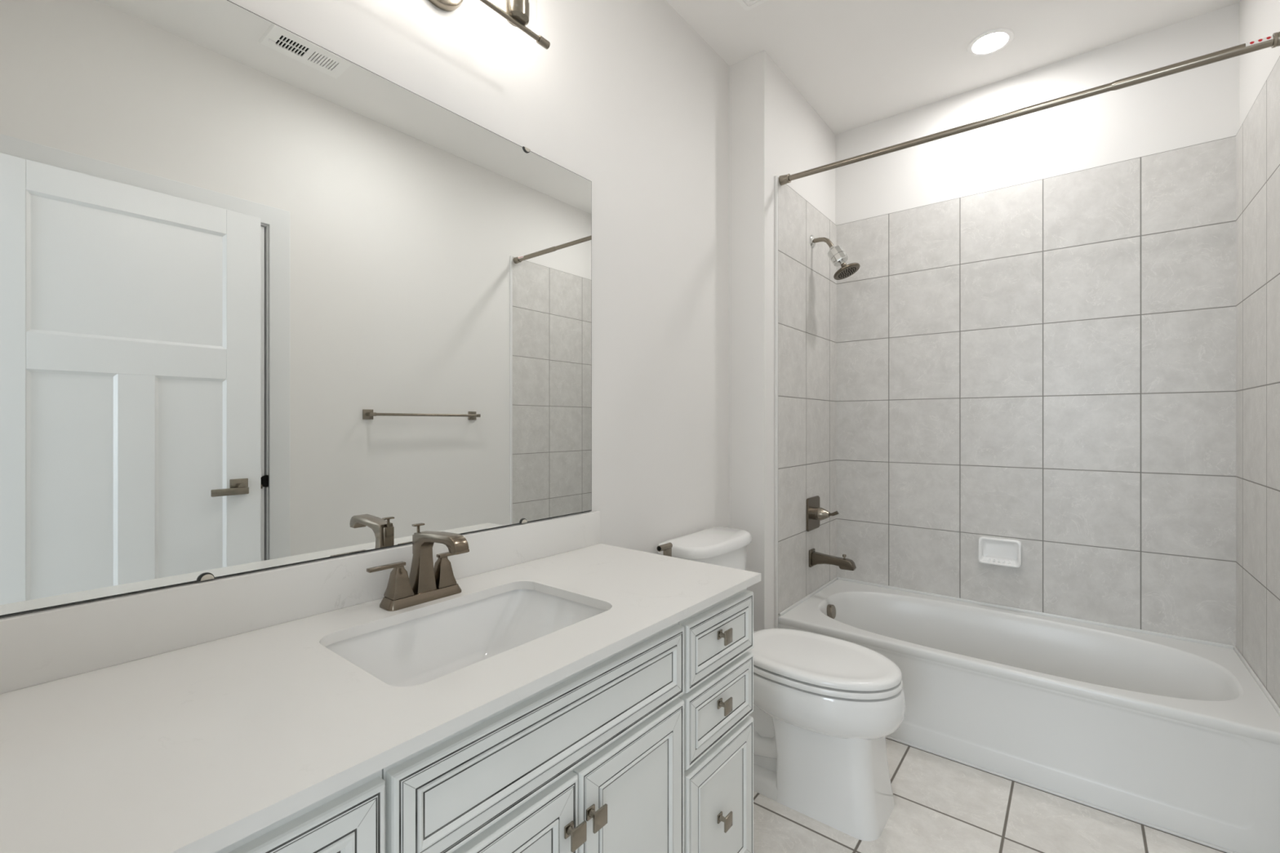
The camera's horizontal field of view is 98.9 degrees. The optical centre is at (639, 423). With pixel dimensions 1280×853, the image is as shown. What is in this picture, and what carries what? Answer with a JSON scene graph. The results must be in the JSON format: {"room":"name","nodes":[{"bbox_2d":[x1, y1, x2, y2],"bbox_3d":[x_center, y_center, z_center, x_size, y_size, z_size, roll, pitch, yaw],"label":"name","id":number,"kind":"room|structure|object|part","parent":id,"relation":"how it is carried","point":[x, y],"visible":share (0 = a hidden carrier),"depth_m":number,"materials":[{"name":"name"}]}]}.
{"room":"bathroom","nodes":[
{"label":"bathroom","id":0,"kind":"room"},
{"bbox_2d":[0,0,729,617],"bbox_3d":[-0.052,-0.179,1.946,0.120,2.785,3.247,0,0,39],"label":"wall","id":1,"kind":"structure","parent":0,"point":[626,97],"depth_m":1.87,"materials":[{"name":"white paint"}]},
{"bbox_2d":[0,0,591,617],"bbox_3d":[-0.537,-0.243,1.234,0.009,1.034,1.235,0,0,39],"label":"wall mirror","id":2,"kind":"object","parent":1,"relation":"attached to","point":[268,300],"visible":1,"depth_m":1.01,"materials":[{"name":"grey mirror"}]},
{"bbox_2d":[0,511,599,693],"bbox_3d":[-0.534,0.327,1.230,0.019,0.102,1.284,0,0,39],"label":"backsplash","id":3,"kind":"structure","parent":1,"relation":"attached to","point":[46,646],"depth_m":0.96,"materials":[{"name":"white stone"}]},
{"bbox_2d":[428,0,550,49],"bbox_3d":[-0.417,-1.059,1.250,0.176,0.190,0.474,0,0,39],"label":"vanity light","id":4,"kind":"object","parent":1,"relation":"attached to","point":[517,12],"visible":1,"depth_m":1.31,"materials":[{"name":"silver metal"}]},
{"bbox_3d":[-0.476,-1.062,1.299,0.024,0.136,0.136,0,0,39],"label":"plate","id":5,"kind":"part","parent":4,"relation":"part of","materials":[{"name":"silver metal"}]},
{"bbox_2d":[729,49,835,631],"bbox_3d":[0.728,-0.179,2.694,0.166,2.785,0.865,0,0,39],"label":"wall","id":6,"kind":"structure","parent":0,"point":[775,131],"depth_m":2.37,"materials":[{"name":"white paint"}]},
{"bbox_2d":[774,175,777,628],"bbox_3d":[0.593,0.068,2.384,0.011,2.291,0.014,0,0,39],"label":"trim","id":7,"kind":"structure","parent":6,"relation":"attached to","point":[775,176],"depth_m":2.38,"materials":[{"name":"white paint"}]},
{"bbox_2d":[777,177,836,616],"bbox_3d":[0.832,-0.117,2.683,0.010,1.914,0.752,0,0,39],"label":"tile","id":8,"kind":"structure","parent":6,"relation":"attached to","point":[806,283],"depth_m":2.60,"materials":[{"name":"grey tile"}]},
{"bbox_2d":[805,495,839,531],"bbox_3d":[0.897,0.441,2.655,0.128,0.160,0.158,0,0,39],"label":"shower valve","id":9,"kind":"object","parent":8,"relation":"attached to","point":[814,513],"visible":1,"depth_m":2.65,"materials":[{"name":"silver metal"}]},
{"bbox_3d":[0.852,0.441,2.692,0.010,0.160,0.158,0,0,39],"label":"valve plate","id":10,"kind":"part","parent":9,"relation":"part of","materials":[{"name":"silver metal"}]},
{"bbox_3d":[0.884,0.440,2.666,0.076,0.063,0.063,0,0,39],"label":"handle","id":11,"kind":"part","parent":9,"relation":"part of","materials":[{"name":"silver metal"}]},
{"bbox_3d":[0.929,0.431,2.632,0.048,0.029,0.018,0,0,39],"label":"lever","id":12,"kind":"part","parent":9,"relation":"part of","materials":[{"name":"silver metal"}]},
{"bbox_2d":[808,548,856,570],"bbox_3d":[0.918,0.655,2.613,0.212,0.084,0.056,0,0,39],"label":"tub spout","id":13,"kind":"object","parent":8,"relation":"attached to","point":[815,557],"visible":1,"depth_m":2.60,"materials":[{"name":"silver metal"}]},
{"bbox_2d":[809,235,860,279],"bbox_3d":[0.934,-0.808,2.622,0.226,0.238,0.125,0,0,39],"label":"shower","id":14,"kind":"object","parent":8,"relation":"attached to","point":[837,255],"visible":1,"depth_m":2.59,"materials":[{"name":"silver metal"}]},
{"bbox_3d":[0.894,-0.869,2.655,0.106,0.076,0.021,0,0,39],"label":"arm","id":15,"kind":"part","parent":14,"relation":"part of","materials":[{"name":"silver metal"}]},
{"bbox_2d":[778,31,1279,185],"bbox_3d":[1.197,-1.062,1.946,1.481,0.054,0.041,0,0,39],"label":"shower rod","id":16,"kind":"object","parent":8,"relation":"attached to","point":[1273,41],"visible":1,"depth_m":1.77,"materials":[{"name":"silver metal"}]},
{"bbox_2d":[778,173,791,185],"bbox_3d":[0.635,-1.068,2.395,0.042,0.041,0.041,0,0,39],"label":"flange","id":17,"kind":"object","parent":16,"relation":"on","point":[784,179],"depth_m":2.38,"materials":[{"name":"silver metal"}]},
{"bbox_2d":[1271,31,1279,48],"bbox_3d":[1.760,-1.055,1.497,0.042,0.041,0.041,0,0,39],"label":"flange","id":18,"kind":"object","parent":16,"relation":"on","point":[1275,38],"depth_m":1.50,"materials":[{"name":"silver metal"}]},
{"bbox_2d":[665,0,1239,134],"bbox_3d":[0.646,-1.622,1.389,1.907,0.100,3.247,0,0,39],"label":"ceiling","id":19,"kind":"structure","parent":0,"point":[856,63],"depth_m":2.22,"materials":[{"name":"white paint"}]},
{"bbox_2d":[737,0,768,10],"bbox_3d":[0.421,-1.562,1.876,0.280,0.020,0.280,0,0,39],"label":"exhaust fan","id":20,"kind":"object","parent":19,"relation":"attached to","point":[747,5],"visible":1,"depth_m":2.02,"materials":[{"name":"white plastic"}]},
{"bbox_2d":[966,27,1014,56],"bbox_3d":[1.442,-1.584,2.257,0.166,0.036,0.166,0,0,39],"label":"recessed light","id":21,"kind":"object","parent":19,"relation":"in","point":[990,42],"visible":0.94,"depth_m":2.25,"materials":[{"name":"white ceramic"}]},
{"bbox_2d":[973,32,1007,52],"bbox_3d":[1.442,-1.576,2.257,0.119,0.012,0.119,0,0,39],"label":"diffuser","id":22,"kind":"object","parent":21,"relation":"attached to","point":[988,42],"depth_m":2.25,"materials":[{"name":"white plastic"}]},
{"bbox_2d":[753,737,1226,852],"bbox_3d":[-0.310,1.253,0.191,1.907,0.080,6.312,0,0,39],"label":"floor","id":23,"kind":"structure","parent":0,"point":[943,805],"depth_m":1.66,"materials":[{"name":"tile"}]},
{"bbox_2d":[214,769,384,852],"bbox_3d":[-0.609,0.805,0.687,0.574,0.816,0.334,0,0,39],"label":"base cabinet","id":24,"kind":"object","parent":23,"relation":"on","point":[350,820],"visible":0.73,"depth_m":0.61,"materials":[{"name":"paint"}]},
{"bbox_2d":[382,622,684,852],"bbox_3d":[-0.305,0.805,1.064,0.577,0.816,0.630,0,0,39],"label":"base cabinet","id":25,"kind":"object","parent":23,"relation":"on","point":[592,761],"visible":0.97,"depth_m":0.88,"materials":[{"name":"paint"}]},
{"bbox_2d":[0,543,760,852],"bbox_3d":[-0.318,0.388,1.058,0.570,0.019,1.286,0,0,39],"label":"countertop","id":26,"kind":"structure","parent":25,"relation":"on","point":[203,748],"depth_m":0.71,"materials":[{"name":"white stone"}]},
{"bbox_2d":[366,523,469,611],"bbox_3d":[-0.425,0.298,1.144,0.178,0.160,0.229,0,0,39],"label":"faucet","id":27,"kind":"object","parent":26,"relation":"on","point":[424,583],"visible":1,"depth_m":1.16,"materials":[{"name":"brown metal"}]},
{"bbox_3d":[-0.515,0.324,1.124,0.042,0.068,0.086,0,0,39],"label":"handle","id":28,"kind":"part","parent":27,"relation":"part of","materials":[{"name":"brown metal"}]},
{"bbox_3d":[-0.483,0.251,1.194,0.013,0.064,0.024,0,0,39],"label":"lift rod","id":29,"kind":"part","parent":27,"relation":"part of","materials":[{"name":"brown metal"}]},
{"bbox_3d":[-0.469,0.368,1.181,0.055,0.020,0.168,0,0,39],"label":"plate","id":30,"kind":"part","parent":27,"relation":"part of","materials":[{"name":"brown metal"}]},
{"bbox_3d":[-0.423,0.292,1.146,0.178,0.132,0.045,0,0,39],"label":"spout","id":31,"kind":"part","parent":27,"relation":"part of","materials":[{"name":"brown metal"}]},
{"bbox_3d":[-0.426,0.324,1.236,0.042,0.068,0.086,0,0,39],"label":"handle","id":32,"kind":"part","parent":27,"relation":"part of","materials":[{"name":"brown metal"}]},
{"bbox_2d":[324,589,606,687],"bbox_3d":[-0.309,0.470,1.050,0.362,0.146,0.524,0,0,39],"label":"undermount sink","id":33,"kind":"object","parent":26,"relation":"in","point":[425,649],"visible":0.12,"depth_m":1.19,"materials":[{"name":"white ceramic"}]},
{"bbox_3d":[-0.204,0.837,0.784,0.022,0.516,0.313,0,0,39],"label":"door","id":34,"kind":"part","parent":25,"relation":"part of","materials":[{"name":"paint"}]},
{"bbox_3d":[-0.105,0.653,0.874,0.026,0.032,0.032,0,0,39],"label":"knob","id":35,"kind":"part","parent":25,"relation":"part of","materials":[{"name":"silver metal"}]},
{"bbox_3d":[-0.074,0.653,0.913,0.026,0.032,0.032,0,0,39],"label":"knob","id":36,"kind":"part","parent":25,"relation":"part of","materials":[{"name":"silver metal"}]},
{"bbox_3d":[-0.008,0.837,1.029,0.022,0.516,0.308,0,0,39],"label":"door","id":37,"kind":"part","parent":25,"relation":"part of","materials":[{"name":"paint"}]},
{"bbox_2d":[678,587,753,852],"bbox_3d":[-0.013,0.805,1.433,0.574,0.816,0.308,0,0,39],"label":"drawers","id":38,"kind":"object","parent":23,"relation":"on","point":[717,697],"visible":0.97,"depth_m":1.25,"materials":[{"name":"paint"}]},
{"bbox_3d":[0.189,0.656,1.276,0.022,0.150,0.302,0,0,39],"label":"drawer","id":39,"kind":"part","parent":38,"relation":"part of","materials":[{"name":"paint"}]},
{"bbox_3d":[0.189,0.497,1.276,0.022,0.143,0.302,0,0,39],"label":"drawer","id":40,"kind":"part","parent":38,"relation":"part of","materials":[{"name":"paint"}]},
{"bbox_3d":[0.189,0.920,1.276,0.022,0.350,0.302,0,0,39],"label":"drawer","id":41,"kind":"part","parent":38,"relation":"part of","materials":[{"name":"paint"}]},
{"bbox_3d":[0.193,0.905,1.251,0.026,0.032,0.032,0,0,39],"label":"knob","id":42,"kind":"part","parent":38,"relation":"part of","materials":[{"name":"silver metal"}]},
{"bbox_3d":[0.193,0.643,1.251,0.026,0.032,0.032,0,0,39],"label":"knob","id":43,"kind":"part","parent":38,"relation":"part of","materials":[{"name":"silver metal"}]},
{"bbox_3d":[0.193,0.484,1.251,0.026,0.032,0.032,0,0,39],"label":"knob","id":44,"kind":"part","parent":38,"relation":"part of","materials":[{"name":"silver metal"}]},
{"bbox_2d":[656,526,905,840],"bbox_3d":[0.462,0.811,1.849,0.774,0.804,0.520,0,0,39],"label":"toilet","id":45,"kind":"object","parent":23,"relation":"on","point":[825,708],"visible":0.72,"depth_m":1.69,"materials":[{"name":"white ceramic"}]},
{"bbox_3d":[0.099,0.451,1.879,0.020,0.084,0.112,0,0,39],"label":"flush lever","id":46,"kind":"part","parent":45,"relation":"part of","materials":[{"name":"silver metal"}]},
{"bbox_3d":[0.262,0.644,2.064,0.180,0.357,0.402,0,0,39],"label":"tank","id":47,"kind":"part","parent":45,"relation":"part of","materials":[{"name":"white ceramic"}]},
{"bbox_3d":[0.265,0.445,2.061,0.203,0.040,0.434,0,0,39],"label":"tank lid","id":48,"kind":"part","parent":45,"relation":"part of","materials":[{"name":"white ceramic"}]},
{"bbox_3d":[0.584,0.774,1.811,0.515,0.030,0.362,0,0,39],"label":"seat lid","id":49,"kind":"part","parent":45,"relation":"part of","materials":[{"name":"white plastic"}]},
{"bbox_3d":[0.584,0.801,1.811,0.519,0.026,0.366,0,0,39],"label":"seat","id":50,"kind":"part","parent":45,"relation":"part of","materials":[{"name":"white plastic"}]},
{"bbox_2d":[777,577,1279,852],"bbox_3d":[1.415,1.020,2.219,1.500,0.385,0.748,0,0,39],"label":"bathtub","id":51,"kind":"object","parent":23,"relation":"on","point":[1177,735],"visible":0.81,"depth_m":1.88,"materials":[{"name":"white ceramic"}]},
{"bbox_2d":[835,2,1239,225],"bbox_3d":[1.669,-0.179,2.573,1.787,2.785,0.120,0,0,39],"label":"wall","id":52,"kind":"structure","parent":0,"point":[1200,104],"depth_m":2.39,"materials":[{"name":"white paint"}]},
{"bbox_2d":[836,135,1235,645],"bbox_3d":[1.646,-0.117,2.508,1.481,1.914,0.010,0,0,39],"label":"wall tile","id":53,"kind":"structure","parent":52,"relation":"attached to","point":[1047,365],"depth_m":2.37,"materials":[{"name":"grey tile"}]},
{"bbox_2d":[977,536,1022,568],"bbox_3d":[1.627,0.582,2.482,0.165,0.117,0.054,0,0,39],"label":"soap dish","id":54,"kind":"object","parent":53,"relation":"attached to","point":[991,550],"visible":1,"depth_m":2.49,"materials":[{"name":"white ceramic"}]},
{"bbox_2d":[1239,0,1279,128],"bbox_3d":[1.307,-0.179,0.784,0.120,2.785,3.127,0,0,39],"label":"wall","id":55,"kind":"structure","parent":0,"point":[1258,19],"depth_m":1.87,"materials":[{"name":"white paint"}]},
{"bbox_2d":[1235,56,1279,707],"bbox_3d":[1.998,-0.117,1.754,0.010,1.914,0.750,0,0,39],"label":"wall tile","id":56,"kind":"structure","parent":55,"relation":"attached to","point":[1258,138],"depth_m":1.78,"materials":[{"name":"grey tile"}]}
]}

